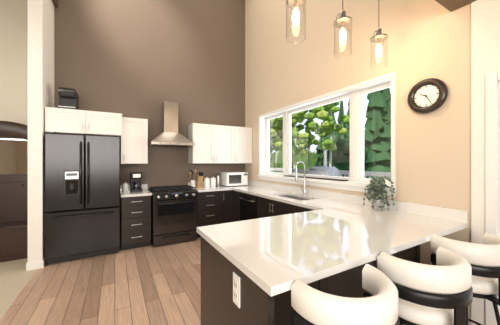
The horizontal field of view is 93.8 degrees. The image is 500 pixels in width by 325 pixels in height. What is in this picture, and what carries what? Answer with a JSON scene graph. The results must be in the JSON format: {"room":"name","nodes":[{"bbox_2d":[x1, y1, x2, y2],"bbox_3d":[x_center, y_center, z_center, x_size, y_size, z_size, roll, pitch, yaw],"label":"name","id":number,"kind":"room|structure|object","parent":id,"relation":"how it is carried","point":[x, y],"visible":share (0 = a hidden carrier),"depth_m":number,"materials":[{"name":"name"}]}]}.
{"room":"kitchen","nodes":[
{"label":"kitchen","id":0,"kind":"room"},
{"bbox_2d":[0,0,27,125],"bbox_3d":[-4.604,-1.510,3.375,2.600,5.900,0.150,0,0,-30],"label":"wall","id":1,"kind":"structure","parent":0,"point":[13,60],"depth_m":3.76,"materials":[{"name":"beige paint"}]},
{"bbox_2d":[0,258,36,319],"bbox_3d":[-2.449,1.490,-0.259,2.700,0.100,8.600,0,0,-30],"label":"floor","id":2,"kind":"structure","parent":0,"point":[15,276],"depth_m":2.83,"materials":[{"name":"carpet"}]},
{"bbox_2d":[0,121,27,261],"bbox_3d":[-3.747,0.410,3.490,0.980,2.060,0.481,0,0,-30],"label":"hall tree","id":3,"kind":"object","parent":2,"relation":"on","point":[13,190],"visible":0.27,"depth_m":3.67,"materials":[{"name":"brown wood"}]},
{"bbox_2d":[28,0,53,264],"bbox_3d":[-3.164,-1.510,3.630,0.150,5.900,1.150,0,0,-30],"label":"wall","id":4,"kind":"structure","parent":0,"point":[40,55],"depth_m":3.15,"materials":[{"name":"white paint"}]},
{"bbox_2d":[26,262,34,270],"bbox_3d":[-3.189,1.390,3.508,0.014,0.100,0.990,0,0,-30],"label":"baseboard","id":5,"kind":"structure","parent":4,"relation":"attached to","point":[28,265],"depth_m":3.09,"materials":[{"name":"white wood"}]},
{"bbox_2d":[52,0,57,6],"bbox_3d":[-3.038,-2.635,3.441,0.220,0.250,0.738,0,0,-30],"label":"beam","id":6,"kind":"structure","parent":4,"relation":"attached to","point":[55,2],"depth_m":3.72,"materials":[{"name":"brown paint"}]},
{"bbox_2d":[54,0,244,240],"bbox_3d":[-1.572,-1.510,4.803,3.780,5.900,0.150,0,0,-30],"label":"wall","id":7,"kind":"structure","parent":0,"point":[143,59],"depth_m":4.59,"materials":[{"name":"brown paint"}]},
{"bbox_2d":[45,107,120,138],"bbox_3d":[-2.598,-0.585,3.744,0.925,0.350,0.650,0,0,-30],"label":"upper cabinet","id":8,"kind":"object","parent":7,"relation":"attached to","point":[57,120],"depth_m":3.44,"materials":[{"name":"white wood"}]},
{"bbox_2d":[57,87,78,109],"bbox_3d":[-2.755,-0.923,3.549,0.222,0.325,0.338,0,0,-30],"label":"pod coffee maker","id":9,"kind":"object","parent":8,"relation":"on","point":[68,98],"visible":0.69,"depth_m":3.48,"materials":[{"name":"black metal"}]},
{"bbox_2d":[121,115,147,162],"bbox_3d":[-2.087,-0.360,4.224,0.410,0.800,0.330,0,0,-30],"label":"upper cabinet","id":10,"kind":"object","parent":7,"relation":"attached to","point":[134,131],"depth_m":4.08,"materials":[{"name":"white wood"}]},
{"bbox_2d":[120,181,203,191],"bbox_3d":[-1.233,0.480,4.898,2.592,0.100,0.019,0,0,-30],"label":"backsplash","id":11,"kind":"structure","parent":7,"relation":"attached to","point":[189,183],"depth_m":4.45,"materials":[{"name":"white"}]},
{"bbox_2d":[148,101,194,146],"bbox_3d":[-1.503,-0.713,4.464,0.760,0.835,0.497,0,0,-30],"label":"range hood","id":12,"kind":"object","parent":7,"relation":"attached to","point":[169,136],"visible":1,"depth_m":4.42,"materials":[{"name":"silver metal"}]},
{"bbox_2d":[189,123,236,162],"bbox_3d":[-0.787,-0.360,4.974,0.961,0.800,0.330,0,0,-30],"label":"upper cabinet","id":13,"kind":"object","parent":7,"relation":"attached to","point":[221,144],"depth_m":4.80,"materials":[{"name":"white wood"}]},
{"bbox_2d":[237,127,251,162],"bbox_3d":[-0.256,-0.360,5.281,0.511,0.800,0.330,0,0,-30],"label":"upper cabinet","id":14,"kind":"object","parent":7,"relation":"attached to","point":[244,134],"depth_m":5.18,"materials":[{"name":"white wood"}]},
{"bbox_2d":[0,237,404,324],"bbox_3d":[0.449,1.490,1.252,3.830,0.100,8.320,0,0,-30],"label":"floor","id":15,"kind":"structure","parent":0,"point":[151,284],"depth_m":2.61,"materials":[{"name":"brown wood"}]},
{"bbox_2d":[45,132,119,263],"bbox_3d":[-2.567,0.519,3.686,0.902,1.842,0.782,0,0,-30],"label":"fridge","id":16,"kind":"object","parent":15,"relation":"on","point":[82,196],"visible":1,"depth_m":3.38,"materials":[{"name":"black metal"}]},
{"bbox_2d":[121,196,150,249],"bbox_3d":[-2.010,1.006,4.101,0.440,0.868,0.621,0,0,-30],"label":"base cabinet","id":17,"kind":"object","parent":15,"relation":"on","point":[135,210],"depth_m":3.83,"materials":[{"name":"brown wood"}]},
{"bbox_2d":[120,188,151,195],"bbox_3d":[-2.002,0.550,4.093,0.455,0.040,0.643,0,0,-30],"label":"countertop","id":18,"kind":"structure","parent":17,"relation":"on","point":[144,192],"depth_m":3.88,"materials":[{"name":"white stone"}]},
{"bbox_2d":[122,182,128,191],"bbox_3d":[-2.181,0.444,4.098,0.103,0.170,0.103,0,0,-30],"label":"canister","id":19,"kind":"object","parent":18,"relation":"on","point":[125,186],"visible":1,"depth_m":4.06,"materials":[{"name":"white ceramic"}]},
{"bbox_2d":[130,172,141,191],"bbox_3d":[-2.018,0.361,4.155,0.180,0.335,0.266,0,0,-30],"label":"coffee maker","id":20,"kind":"object","parent":18,"relation":"on","point":[135,181],"visible":1,"depth_m":4.10,"materials":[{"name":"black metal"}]},
{"bbox_2d":[148,185,197,245],"bbox_3d":[-1.431,0.959,4.339,0.760,0.962,0.745,0,0,-30],"label":"range","id":21,"kind":"object","parent":15,"relation":"on","point":[173,214],"visible":0.96,"depth_m":4.07,"materials":[{"name":"black metal"}]},
{"bbox_2d":[197,192,223,239],"bbox_3d":[-0.894,1.006,4.746,0.537,0.868,0.621,0,0,-30],"label":"base cabinet","id":22,"kind":"object","parent":15,"relation":"on","point":[210,205],"depth_m":4.46,"materials":[{"name":"brown wood"}]},
{"bbox_2d":[194,184,255,191],"bbox_3d":[-0.542,0.550,4.936,1.357,0.040,0.643,0,0,-30],"label":"countertop","id":23,"kind":"structure","parent":22,"relation":"on","point":[221,188],"depth_m":4.65,"materials":[{"name":"white stone"}]},
{"bbox_2d":[189,170,196,186],"bbox_3d":[-1.165,0.347,4.788,0.161,0.363,0.108,0,0,-30],"label":"utensil crock","id":24,"kind":"object","parent":23,"relation":"on","point":[193,182],"visible":0.94,"depth_m":4.76,"materials":[{"name":"white ceramic"}]},
{"bbox_2d":[196,172,202,187],"bbox_3d":[-1.020,0.370,4.768,0.110,0.317,0.222,0,0,-30],"label":"knife block","id":25,"kind":"object","parent":23,"relation":"on","point":[199,180],"visible":1,"depth_m":4.74,"materials":[{"name":"brown wood"}]},
{"bbox_2d":[204,177,209,186],"bbox_3d":[-0.897,0.424,4.863,0.119,0.210,0.119,0,0,-30],"label":"canister","id":26,"kind":"object","parent":23,"relation":"on","point":[206,181],"visible":1,"depth_m":4.82,"materials":[{"name":"white ceramic"}]},
{"bbox_2d":[210,177,215,186],"bbox_3d":[-0.781,0.424,4.953,0.119,0.210,0.119,0,0,-30],"label":"canister","id":27,"kind":"object","parent":23,"relation":"on","point":[212,181],"visible":1,"depth_m":4.91,"materials":[{"name":"white ceramic"}]},
{"bbox_2d":[216,175,219,185],"bbox_3d":[-0.689,0.406,5.053,0.087,0.245,0.087,0,0,-30],"label":"canister","id":28,"kind":"object","parent":23,"relation":"on","point":[217,180],"visible":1,"depth_m":5.02,"materials":[{"name":"silver metal"}]},
{"bbox_2d":[220,172,247,186],"bbox_3d":[-0.358,0.384,5.161,0.500,0.290,0.383,0,0,-30],"label":"microwave","id":29,"kind":"object","parent":23,"relation":"on","point":[227,179],"visible":1,"depth_m":5.01,"materials":[{"name":"white plastic"}]},
{"bbox_2d":[224,192,231,223],"bbox_3d":[-0.598,1.006,4.916,0.260,0.868,0.621,0,0,-30],"label":"base cabinet","id":30,"kind":"object","parent":15,"relation":"on","point":[227,195],"depth_m":4.66,"materials":[{"name":"brown wood"}]},
{"bbox_2d":[232,188,239,219],"bbox_3d":[-0.018,1.006,4.722,0.663,0.868,0.339,0,0,-30],"label":"base cabinet","id":31,"kind":"object","parent":15,"relation":"on","point":[235,195],"depth_m":4.61,"materials":[{"name":"brown wood"}]},
{"bbox_2d":[240,192,255,219],"bbox_3d":[0.244,1.006,4.299,0.632,0.868,0.655,0,0,-30],"label":"dishwasher","id":32,"kind":"object","parent":15,"relation":"on","point":[247,201],"depth_m":4.17,"materials":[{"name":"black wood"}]},
{"bbox_2d":[204,240,335,324],"bbox_3d":[0.127,1.006,1.812,0.751,0.868,0.650,0,0,-30],"label":"base cabinet","id":33,"kind":"object","parent":15,"relation":"on","point":[230,298],"depth_m":1.47,"materials":[{"name":"brown wood"}]},
{"bbox_2d":[197,204,467,295],"bbox_3d":[0.736,0.550,1.961,2.095,0.040,1.040,0,0,-30],"label":"countertop","id":34,"kind":"structure","parent":33,"relation":"on","point":[274,252],"depth_m":1.61,"materials":[{"name":"white stone"}]},
{"bbox_2d":[363,176,394,210],"bbox_3d":[1.404,0.342,2.562,0.250,0.374,0.331,0,0,-30],"label":"potted plant","id":35,"kind":"object","parent":34,"relation":"on","point":[375,193],"visible":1,"depth_m":2.52,"materials":[{"name":"green plant"}]},
{"bbox_2d":[256,196,307,215],"bbox_3d":[0.618,1.006,3.651,0.632,0.868,0.958,0,0,-30],"label":"base cabinet","id":36,"kind":"object","parent":15,"relation":"on","point":[264,207],"depth_m":3.60,"materials":[{"name":"brown wood"}]},
{"bbox_2d":[236,188,351,207],"bbox_3d":[0.522,0.550,3.809,0.642,0.040,2.374,0,0,-30],"label":"countertop","id":37,"kind":"structure","parent":36,"relation":"on","point":[272,193],"depth_m":3.41,"materials":[{"name":"white stone"}]},
{"bbox_2d":[295,161,305,194],"bbox_3d":[0.777,0.262,3.697,0.217,0.534,0.136,0,0,-30],"label":"faucet","id":38,"kind":"object","parent":37,"relation":"on","point":[304,191],"visible":1,"depth_m":3.68,"materials":[{"name":"silver metal"}]},
{"bbox_2d":[288,204,315,211],"bbox_3d":[0.958,1.006,3.063,0.632,0.868,0.626,0,0,-30],"label":"base cabinet","id":39,"kind":"object","parent":15,"relation":"on","point":[291,207],"depth_m":3.01,"materials":[{"name":"brown wood"}]},
{"bbox_2d":[291,264,398,324],"bbox_3d":[0.420,0.980,1.073,0.491,0.920,0.450,0,0,-30],"label":"stool","id":40,"kind":"object","parent":15,"relation":"on","point":[377,304],"visible":0.98,"depth_m":0.91,"materials":[{"name":"white leather"}]},
{"bbox_2d":[336,260,376,297],"bbox_3d":[0.676,1.006,2.129,0.803,0.868,0.650,0,0,-30],"label":"base cabinet","id":41,"kind":"object","parent":15,"relation":"on","point":[349,284],"depth_m":1.83,"materials":[{"name":"brown wood"}]},
{"bbox_2d":[394,244,419,262],"bbox_3d":[1.227,1.006,2.447,0.755,0.868,0.650,0,0,-30],"label":"base cabinet","id":42,"kind":"object","parent":15,"relation":"on","point":[409,254],"depth_m":2.27,"materials":[{"name":"brown wood"}]},
{"bbox_2d":[377,247,472,324],"bbox_3d":[0.967,0.980,1.354,0.484,0.920,0.463,0,0,-30],"label":"stool","id":43,"kind":"object","parent":15,"relation":"on","point":[440,292],"visible":0.85,"depth_m":1.18,"materials":[{"name":"white leather"}]},
{"bbox_2d":[431,233,499,324],"bbox_3d":[1.518,0.980,1.655,0.478,0.920,0.473,0,0,-30],"label":"stool","id":44,"kind":"object","parent":15,"relation":"on","point":[483,259],"visible":0.42,"depth_m":1.49,"materials":[{"name":"white leather"}]},
{"bbox_2d":[245,0,499,324],"bbox_3d":[1.986,-1.510,2.140,0.280,5.900,8.320,0,0,-30],"label":"wall","id":45,"kind":"structure","parent":0,"point":[440,156],"depth_m":2.45,"materials":[{"name":"beige paint"}]},
{"bbox_2d":[259,72,395,187],"bbox_3d":[1.000,-0.335,3.857,0.252,1.310,2.820,0,0,-30],"label":"window","id":46,"kind":"structure","parent":45,"relation":"in","point":[355,93],"depth_m":3.23,"materials":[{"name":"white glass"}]},
{"bbox_2d":[258,175,396,195],"bbox_3d":[0.942,0.336,3.823,0.165,0.089,2.840,0,0,-30],"label":"window sill","id":47,"kind":"structure","parent":45,"relation":"attached to","point":[347,186],"depth_m":3.42,"materials":[{"name":"white wood"}]},
{"bbox_2d":[284,175,347,180],"bbox_3d":[0.988,0.262,3.769,0.110,0.016,1.300,0,0,-30],"label":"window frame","id":48,"kind":"structure","parent":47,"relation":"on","point":[317,178],"depth_m":3.57,"materials":[{"name":"black metal"}]},
{"bbox_2d":[248,180,467,223],"bbox_3d":[0.890,0.480,3.784,0.029,0.100,4.033,0,0,-30],"label":"backsplash","id":49,"kind":"structure","parent":45,"relation":"attached to","point":[425,210],"depth_m":2.58,"materials":[{"name":"white stone"}]},
{"bbox_2d":[407,78,447,113],"bbox_3d":[1.730,-0.640,2.292,0.068,0.340,0.340,0,0,-30],"label":"clock","id":50,"kind":"object","parent":45,"relation":"attached to","point":[428,95],"visible":1,"depth_m":2.27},
{"bbox_2d":[485,71,499,324],"bbox_3d":[2.326,0.360,1.516,0.275,2.159,1.098,0,0,-30],"label":"door frame","id":51,"kind":"structure","parent":45,"relation":"attached to","point":[492,152],"depth_m":1.89,"materials":[{"name":"white wood"}]},
{"bbox_2d":[435,0,475,11],"bbox_3d":[0.179,-1.485,-1.265,6.245,0.250,4.230,0,0,-30],"label":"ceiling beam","id":52,"kind":"structure","parent":0,"point":[451,5],"depth_m":2.01,"materials":[{"name":"brown wood"}]},
{"bbox_3d":[-0.748,-4.535,0.475,6.680,0.150,8.470,0,0,-30],"label":"ceiling","id":53,"kind":"structure","parent":0,"visible":0},
{"bbox_2d":[286,0,305,43],"bbox_3d":[0.340,-2.683,1.732,0.160,3.552,0.152,0,0,-30],"label":"pendant light","id":54,"kind":"object","parent":53,"relation":"hanging from","point":[295,5],"visible":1,"depth_m":1.72,"materials":[{"name":"clear glass"}]},
{"bbox_2d":[333,0,352,58],"bbox_3d":[0.790,-2.683,1.992,0.160,3.552,0.152,0,0,-30],"label":"pendant light","id":55,"kind":"object","parent":53,"relation":"hanging from","point":[343,21],"visible":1,"depth_m":1.98,"materials":[{"name":"clear glass"}]},
{"bbox_2d":[370,28,387,69],"bbox_3d":[1.240,-2.683,2.252,0.160,3.552,0.152,0,0,-30],"label":"pendant light","id":56,"kind":"object","parent":53,"relation":"hanging from","point":[379,37],"visible":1,"depth_m":2.24,"materials":[{"name":"clear glass"}]},
{"label":"outside","id":57,"kind":"structure","parent":0,"visible":0},
{"bbox_2d":[270,87,390,173],"bbox_3d":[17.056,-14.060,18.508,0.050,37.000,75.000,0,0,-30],"label":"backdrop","id":58,"kind":"structure","parent":57,"point":[312,149],"depth_m":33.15,"materials":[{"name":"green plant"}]},
{"bbox_3d":[2.211,1.700,4.452,2.418,0.479,9.500,0,0,-30],"label":"deck","id":59,"kind":"object","parent":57,"visible":0},
{"bbox_2d":[307,149,340,176],"bbox_3d":[1.576,0.573,5.621,0.790,1.736,0.840,0,0,-30],"label":"bbq smoker","id":60,"kind":"object","parent":59,"relation":"on","point":[323,172],"depth_m":5.40,"materials":[{"name":"metal"}]},
{"bbox_2d":[270,168,390,179],"bbox_3d":[3.172,0.850,5.007,0.140,1.219,9.600,0,0,-30],"label":"railing","id":61,"kind":"object","parent":59,"relation":"on","point":[369,173],"depth_m":5.99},
{"bbox_3d":[7.912,1.990,13.228,21.068,0.100,75.000,0,0,-30],"label":"ground","id":62,"kind":"structure","parent":57,"visible":0},
{"bbox_2d":[270,88,390,179],"bbox_3d":[5.168,-3.558,20.166,14.938,11.003,14.298,0,0,-30],"label":"trees","id":63,"kind":"object","parent":62,"relation":"on","point":[369,137],"depth_m":14.91,"materials":[{"name":"green plant"}]}
]}

